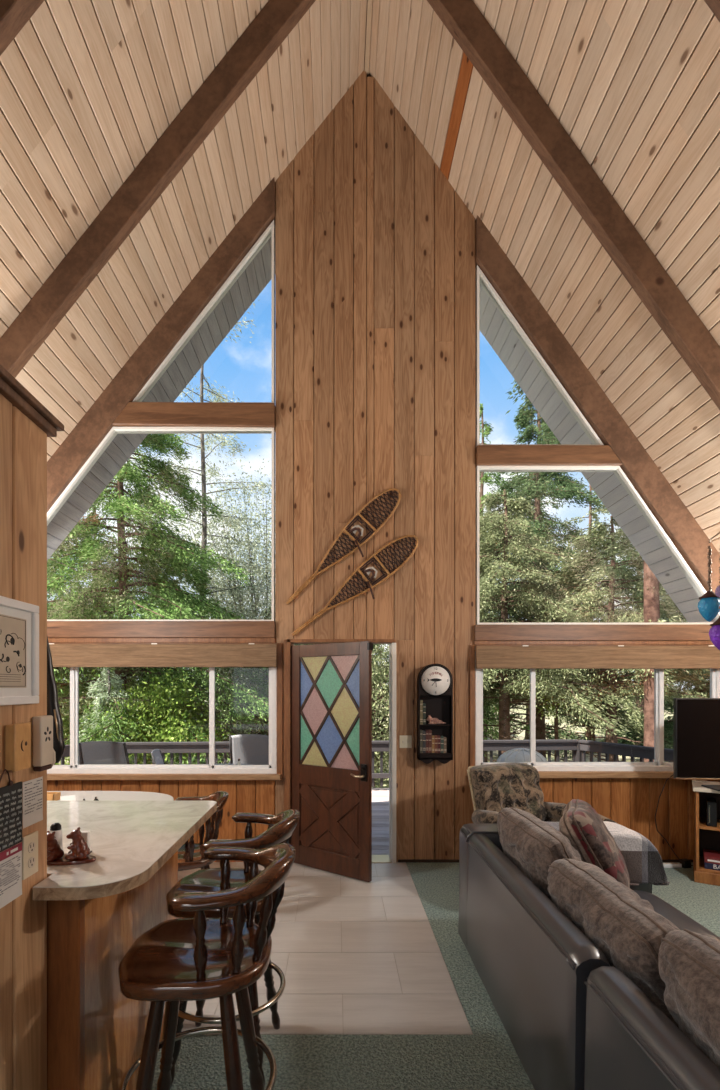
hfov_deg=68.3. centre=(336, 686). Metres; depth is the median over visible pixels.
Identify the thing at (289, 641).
trim
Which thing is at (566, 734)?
conifer
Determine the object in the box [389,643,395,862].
trim
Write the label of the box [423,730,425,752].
book
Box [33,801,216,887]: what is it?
countertop
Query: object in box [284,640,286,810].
trim
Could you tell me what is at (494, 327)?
soffit
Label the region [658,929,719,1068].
pillow
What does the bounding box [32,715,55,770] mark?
intercom
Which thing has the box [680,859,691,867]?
power adapter
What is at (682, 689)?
conifer
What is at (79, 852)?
holder
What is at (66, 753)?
deck railing
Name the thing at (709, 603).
glass ornament
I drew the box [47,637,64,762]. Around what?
bag
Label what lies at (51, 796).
box
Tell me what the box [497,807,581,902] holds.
pillow
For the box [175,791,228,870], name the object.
chair
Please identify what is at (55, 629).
trim
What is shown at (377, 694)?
shrub
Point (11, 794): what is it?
chalkboard sign
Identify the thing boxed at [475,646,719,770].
window
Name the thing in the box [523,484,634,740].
conifer
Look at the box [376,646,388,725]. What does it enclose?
conifer
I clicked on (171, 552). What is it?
conifer tree
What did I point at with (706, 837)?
tv stand
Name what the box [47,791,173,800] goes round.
dining table
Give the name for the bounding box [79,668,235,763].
bush
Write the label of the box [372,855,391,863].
door sill
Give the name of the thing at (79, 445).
ceiling beam
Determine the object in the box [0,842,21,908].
notice
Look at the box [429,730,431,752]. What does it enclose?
book
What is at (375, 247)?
wall
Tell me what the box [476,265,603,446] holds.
window
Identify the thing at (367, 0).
roof
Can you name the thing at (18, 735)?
door chime
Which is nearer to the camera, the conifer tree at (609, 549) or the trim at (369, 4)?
the trim at (369, 4)
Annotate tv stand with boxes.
[692,780,719,885]
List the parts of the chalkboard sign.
hanging cord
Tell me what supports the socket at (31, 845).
attached to the power outlet at (29, 842)
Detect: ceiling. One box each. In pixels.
[0,0,366,460]
[369,0,719,553]
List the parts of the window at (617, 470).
pane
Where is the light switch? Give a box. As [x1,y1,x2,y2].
[400,735,411,747]
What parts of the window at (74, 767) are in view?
sash, sash, sash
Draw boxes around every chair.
[79,741,129,763]
[151,749,164,763]
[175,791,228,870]
[228,734,268,764]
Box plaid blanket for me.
[546,821,669,885]
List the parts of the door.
glass pane, glass pane, glass pane, glass pane, glass pane, recessed panel, glass pane, glass pane, glass pane, glass pane, glass pane, glass pane, glass pane, handle, lock plate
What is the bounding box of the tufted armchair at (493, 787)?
[467,762,616,822]
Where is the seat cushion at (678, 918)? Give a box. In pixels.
[633,890,719,941]
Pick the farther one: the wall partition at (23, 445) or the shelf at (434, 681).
the shelf at (434, 681)
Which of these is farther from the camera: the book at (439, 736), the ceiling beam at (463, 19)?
the book at (439, 736)
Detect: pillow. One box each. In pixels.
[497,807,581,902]
[547,858,679,1027]
[559,799,629,887]
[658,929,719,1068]
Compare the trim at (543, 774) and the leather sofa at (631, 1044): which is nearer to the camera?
the leather sofa at (631, 1044)
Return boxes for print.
[0,596,38,704]
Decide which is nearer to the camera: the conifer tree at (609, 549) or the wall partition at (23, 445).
the wall partition at (23, 445)
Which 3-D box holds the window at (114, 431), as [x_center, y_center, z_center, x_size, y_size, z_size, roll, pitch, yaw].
[-1.995,-1.487,4.888,2.837,1.784,0.085,0,0,0]
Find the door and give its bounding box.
[291,641,372,881]
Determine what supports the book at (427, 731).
on the shelf at (434, 681)
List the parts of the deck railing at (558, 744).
rail, rail, post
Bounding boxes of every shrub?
[178,669,268,763]
[258,644,483,787]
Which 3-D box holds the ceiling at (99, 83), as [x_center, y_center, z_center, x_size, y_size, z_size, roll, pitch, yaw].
[-2.001,-2.842,0.825,4.535,5.689,8.250,0,0,0]
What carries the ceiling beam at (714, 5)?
attached to the ceiling at (622, 78)
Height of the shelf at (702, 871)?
0.020 m
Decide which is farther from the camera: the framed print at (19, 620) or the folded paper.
the folded paper
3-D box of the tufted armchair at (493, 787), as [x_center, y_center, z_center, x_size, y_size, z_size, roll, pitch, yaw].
[1.492,1.117,4.049,0.830,0.965,0.901,0,0,-24]
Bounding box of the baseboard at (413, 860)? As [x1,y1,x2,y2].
[398,859,692,861]
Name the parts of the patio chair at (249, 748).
frame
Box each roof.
[0,67,144,536]
[364,0,719,551]
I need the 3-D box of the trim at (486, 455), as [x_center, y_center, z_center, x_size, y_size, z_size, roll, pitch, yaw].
[1.939,-2.109,4.870,1.334,0.174,0.120,0,0,0]
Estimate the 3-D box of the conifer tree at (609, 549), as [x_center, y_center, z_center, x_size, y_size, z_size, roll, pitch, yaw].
[5.874,-0.349,11.118,5.309,6.671,4.241,0,0,30]
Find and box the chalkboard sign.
[0,769,21,851]
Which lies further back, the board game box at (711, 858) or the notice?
the board game box at (711, 858)
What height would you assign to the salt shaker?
0.109 m
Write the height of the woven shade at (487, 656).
0.215 m
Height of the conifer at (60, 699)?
6.945 m
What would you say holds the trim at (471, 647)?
attached to the wall at (375, 247)
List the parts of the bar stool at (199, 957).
leg, leg, seat, leg, arm rail, leg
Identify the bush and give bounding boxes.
[55,667,135,764]
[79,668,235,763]
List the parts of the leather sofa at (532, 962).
backrest, armrest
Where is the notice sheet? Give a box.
[23,776,42,828]
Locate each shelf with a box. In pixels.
[417,664,452,763]
[699,817,719,830]
[699,856,719,874]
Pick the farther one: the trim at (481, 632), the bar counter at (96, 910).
the trim at (481, 632)
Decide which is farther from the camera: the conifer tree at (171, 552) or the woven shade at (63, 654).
the conifer tree at (171, 552)
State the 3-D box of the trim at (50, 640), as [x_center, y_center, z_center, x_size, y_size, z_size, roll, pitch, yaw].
[-2.260,-0.425,4.883,3.386,0.046,0.115,0,0,0]
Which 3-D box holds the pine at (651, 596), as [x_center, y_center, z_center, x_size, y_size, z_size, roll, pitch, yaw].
[5.584,-4.590,9.315,5.192,15.007,4.308,0,0,-17]
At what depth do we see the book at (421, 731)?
4.77 m
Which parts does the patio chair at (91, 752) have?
frame, frame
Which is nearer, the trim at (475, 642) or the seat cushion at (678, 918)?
the seat cushion at (678, 918)
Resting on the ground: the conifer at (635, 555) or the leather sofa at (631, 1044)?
the conifer at (635, 555)
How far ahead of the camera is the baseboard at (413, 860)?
4.83 m
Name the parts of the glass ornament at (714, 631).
glass globe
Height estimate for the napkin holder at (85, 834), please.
0.075 m
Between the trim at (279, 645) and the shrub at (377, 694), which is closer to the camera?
the trim at (279, 645)
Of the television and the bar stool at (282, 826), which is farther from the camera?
the television
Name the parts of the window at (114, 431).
pane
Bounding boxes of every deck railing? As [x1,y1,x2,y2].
[54,745,81,764]
[120,739,581,786]
[575,740,672,761]
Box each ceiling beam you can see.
[0,0,44,55]
[0,0,315,377]
[47,178,274,511]
[427,0,719,409]
[476,215,719,592]
[704,0,719,21]
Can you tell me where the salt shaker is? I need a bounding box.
[50,823,62,849]
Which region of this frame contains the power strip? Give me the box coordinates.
[663,863,681,867]
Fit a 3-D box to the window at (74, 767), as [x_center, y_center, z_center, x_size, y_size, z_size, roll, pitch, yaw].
[-1.784,0.197,4.890,2.471,1.199,0.100,0,0,0]
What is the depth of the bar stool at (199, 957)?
1.66 m
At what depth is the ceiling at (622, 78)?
3.99 m
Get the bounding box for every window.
[47,427,274,620]
[47,667,276,773]
[132,220,274,402]
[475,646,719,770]
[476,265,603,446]
[476,466,719,624]
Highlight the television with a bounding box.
[673,698,719,790]
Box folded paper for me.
[60,795,75,800]
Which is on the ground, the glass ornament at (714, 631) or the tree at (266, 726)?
the tree at (266, 726)
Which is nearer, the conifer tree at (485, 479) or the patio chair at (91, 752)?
the patio chair at (91, 752)
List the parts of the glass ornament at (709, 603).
glass globe, bead chain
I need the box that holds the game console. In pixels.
[706,797,716,826]
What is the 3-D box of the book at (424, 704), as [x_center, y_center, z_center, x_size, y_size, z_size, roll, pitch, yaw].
[0.788,0.243,4.803,0.024,0.190,0.061,0,0,0]
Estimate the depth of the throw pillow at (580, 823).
2.58 m
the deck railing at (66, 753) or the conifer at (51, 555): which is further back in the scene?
the conifer at (51, 555)
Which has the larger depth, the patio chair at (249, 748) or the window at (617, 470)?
the patio chair at (249, 748)
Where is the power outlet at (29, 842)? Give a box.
[22,831,37,879]
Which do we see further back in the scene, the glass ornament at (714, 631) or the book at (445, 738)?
the book at (445, 738)
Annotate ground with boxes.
[59,691,672,787]
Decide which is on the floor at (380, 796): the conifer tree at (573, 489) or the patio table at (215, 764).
the patio table at (215, 764)
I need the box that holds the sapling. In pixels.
[518,686,582,761]
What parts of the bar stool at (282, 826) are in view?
leg, leg, seat, arm rail, leg, leg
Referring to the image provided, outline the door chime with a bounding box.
[5,722,30,771]
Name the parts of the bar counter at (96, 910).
corner post, panel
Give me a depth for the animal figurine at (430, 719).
4.78 m
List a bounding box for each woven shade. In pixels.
[49,643,276,666]
[475,645,719,668]
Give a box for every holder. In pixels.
[47,827,95,864]
[81,831,91,851]
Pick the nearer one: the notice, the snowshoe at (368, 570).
the notice
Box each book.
[420,700,422,724]
[420,730,422,752]
[423,703,425,724]
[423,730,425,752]
[425,730,428,752]
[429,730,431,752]
[432,735,434,752]
[434,735,437,752]
[437,735,440,752]
[441,736,443,752]
[444,737,446,752]
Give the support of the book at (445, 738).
on the shelf at (434, 681)
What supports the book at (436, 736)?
on the shelf at (434, 681)
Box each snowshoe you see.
[285,488,400,604]
[291,535,418,635]
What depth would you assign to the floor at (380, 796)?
6.42 m
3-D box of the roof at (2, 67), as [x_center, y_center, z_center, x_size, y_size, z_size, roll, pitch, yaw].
[-2.232,-2.699,1.095,5.108,6.407,9.390,0,0,0]
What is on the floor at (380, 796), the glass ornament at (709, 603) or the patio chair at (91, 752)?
the patio chair at (91, 752)
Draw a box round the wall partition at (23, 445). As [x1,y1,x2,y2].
[0,394,46,1089]
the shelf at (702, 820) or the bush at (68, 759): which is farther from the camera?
the bush at (68, 759)
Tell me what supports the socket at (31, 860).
attached to the power outlet at (29, 842)
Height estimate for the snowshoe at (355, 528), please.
1.064 m
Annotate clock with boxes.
[417,664,452,694]
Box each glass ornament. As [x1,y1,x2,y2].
[697,546,719,621]
[709,548,719,649]
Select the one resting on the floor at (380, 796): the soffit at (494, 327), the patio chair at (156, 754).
the patio chair at (156, 754)
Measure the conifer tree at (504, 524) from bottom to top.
7.338 m
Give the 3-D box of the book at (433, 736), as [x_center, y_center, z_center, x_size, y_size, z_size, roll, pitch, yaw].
[0.867,0.517,4.803,0.022,0.155,0.061,0,0,0]
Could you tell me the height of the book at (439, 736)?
0.155 m
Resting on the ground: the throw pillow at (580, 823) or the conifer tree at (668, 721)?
the conifer tree at (668, 721)
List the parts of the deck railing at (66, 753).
rail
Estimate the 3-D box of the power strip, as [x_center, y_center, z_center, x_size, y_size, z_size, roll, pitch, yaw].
[2.930,1.582,4.700,0.240,0.035,0.044,0,0,-3]
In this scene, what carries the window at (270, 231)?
in the wall at (375, 247)
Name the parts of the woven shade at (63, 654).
head rail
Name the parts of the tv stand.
panel, panel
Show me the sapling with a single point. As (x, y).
(556, 732)
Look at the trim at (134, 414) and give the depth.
4.81 m
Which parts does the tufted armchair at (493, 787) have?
armrest, armrest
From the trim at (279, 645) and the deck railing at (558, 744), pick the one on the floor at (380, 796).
the deck railing at (558, 744)
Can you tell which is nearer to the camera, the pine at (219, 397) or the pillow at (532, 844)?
the pillow at (532, 844)
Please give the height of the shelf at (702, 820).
0.020 m
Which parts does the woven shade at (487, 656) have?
head rail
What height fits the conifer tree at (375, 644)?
9.394 m
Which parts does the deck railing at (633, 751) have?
post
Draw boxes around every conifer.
[47,533,204,764]
[47,555,68,742]
[77,507,115,730]
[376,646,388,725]
[487,711,518,739]
[489,475,593,758]
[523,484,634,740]
[566,528,692,755]
[617,596,709,735]
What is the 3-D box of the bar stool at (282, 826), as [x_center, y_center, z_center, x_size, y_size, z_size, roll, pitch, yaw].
[-0.446,1.073,2.298,0.569,1.059,0.539,0,0,3]
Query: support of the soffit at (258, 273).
attached to the roof at (2, 67)
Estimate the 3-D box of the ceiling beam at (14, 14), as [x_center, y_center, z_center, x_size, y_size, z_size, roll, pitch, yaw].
[-1.944,-2.834,2.493,4.432,5.681,0.085,0,0,0]
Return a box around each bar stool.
[118,843,295,1089]
[166,809,299,1088]
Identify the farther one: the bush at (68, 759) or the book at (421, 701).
the bush at (68, 759)
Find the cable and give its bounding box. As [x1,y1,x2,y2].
[655,775,679,859]
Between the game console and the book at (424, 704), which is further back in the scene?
the book at (424, 704)
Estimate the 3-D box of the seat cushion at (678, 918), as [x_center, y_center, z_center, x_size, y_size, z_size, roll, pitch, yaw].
[1.377,1.229,2.713,0.845,0.202,0.666,0,0,0]
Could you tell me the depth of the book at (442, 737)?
4.77 m
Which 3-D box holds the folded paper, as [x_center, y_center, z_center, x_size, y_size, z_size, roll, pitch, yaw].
[-1.982,0.823,3.905,0.100,0.046,0.092,0,0,-29]
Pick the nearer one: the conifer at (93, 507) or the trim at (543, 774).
the trim at (543, 774)
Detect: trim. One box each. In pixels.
[0,364,63,436]
[47,621,274,637]
[47,774,280,779]
[48,638,274,642]
[112,402,274,429]
[277,643,282,779]
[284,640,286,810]
[287,639,394,809]
[365,0,372,73]
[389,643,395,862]
[469,645,474,766]
[474,625,711,640]
[474,641,713,644]
[476,445,621,466]
[538,771,672,777]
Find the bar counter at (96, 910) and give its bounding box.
[33,801,216,1089]
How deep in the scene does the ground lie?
25.97 m
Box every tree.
[47,434,268,763]
[80,438,387,733]
[174,593,382,755]
[372,644,388,771]
[480,398,672,758]
[480,403,546,761]
[480,489,643,761]
[494,516,709,761]
[618,599,709,745]
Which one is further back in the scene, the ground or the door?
the ground
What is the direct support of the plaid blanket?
on the leather sofa at (532, 962)
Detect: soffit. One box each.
[47,236,271,559]
[480,284,715,622]
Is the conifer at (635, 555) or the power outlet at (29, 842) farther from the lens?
the conifer at (635, 555)
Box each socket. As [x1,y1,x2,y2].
[28,842,34,852]
[28,857,34,867]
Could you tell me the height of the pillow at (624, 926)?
0.506 m
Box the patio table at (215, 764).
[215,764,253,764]
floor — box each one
[152,862,719,1089]
[236,788,388,861]
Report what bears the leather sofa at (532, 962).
on the floor at (354, 956)
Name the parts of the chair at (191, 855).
seat, arm rail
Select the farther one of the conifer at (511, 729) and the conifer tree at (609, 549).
the conifer at (511, 729)
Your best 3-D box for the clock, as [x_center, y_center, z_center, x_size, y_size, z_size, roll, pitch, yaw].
[0.885,-0.068,4.795,0.307,0.285,0.083,0,0,0]
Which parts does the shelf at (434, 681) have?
panel, shelf, shelf, panel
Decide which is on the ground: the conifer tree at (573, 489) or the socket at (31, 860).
the conifer tree at (573, 489)
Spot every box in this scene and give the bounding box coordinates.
[47,792,60,800]
[703,849,719,870]
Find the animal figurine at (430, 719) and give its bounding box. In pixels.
[426,715,445,723]
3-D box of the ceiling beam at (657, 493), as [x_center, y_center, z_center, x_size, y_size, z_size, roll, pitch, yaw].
[2.686,-2.088,4.867,2.828,4.391,0.135,0,0,0]
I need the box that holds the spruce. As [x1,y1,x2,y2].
[79,667,135,741]
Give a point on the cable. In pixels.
(672, 775)
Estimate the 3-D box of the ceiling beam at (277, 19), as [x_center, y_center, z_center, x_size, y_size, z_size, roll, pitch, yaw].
[-1.944,-2.834,3.703,4.432,5.681,0.085,0,0,0]
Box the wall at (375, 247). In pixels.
[47,70,719,861]
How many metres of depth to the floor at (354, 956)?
2.75 m
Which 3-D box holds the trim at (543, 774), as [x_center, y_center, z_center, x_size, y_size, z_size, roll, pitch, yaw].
[2.480,0.796,4.860,2.507,0.055,0.160,0,0,0]
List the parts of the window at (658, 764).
sash, sash, sash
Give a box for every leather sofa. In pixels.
[458,823,719,1089]
[584,966,719,1089]
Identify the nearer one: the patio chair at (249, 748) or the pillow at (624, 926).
the pillow at (624, 926)
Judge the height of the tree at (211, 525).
9.675 m
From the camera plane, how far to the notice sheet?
1.51 m
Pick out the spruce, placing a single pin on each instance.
(110, 680)
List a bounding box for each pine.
[126,303,271,763]
[505,379,659,761]
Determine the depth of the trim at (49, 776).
4.78 m
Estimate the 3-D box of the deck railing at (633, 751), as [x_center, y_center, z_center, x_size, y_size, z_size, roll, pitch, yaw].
[4.515,1.238,7.200,0.110,0.785,2.984,0,0,-26]
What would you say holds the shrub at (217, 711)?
on the ground
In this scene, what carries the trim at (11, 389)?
attached to the wall partition at (23, 445)
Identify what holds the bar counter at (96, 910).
on the floor at (354, 956)

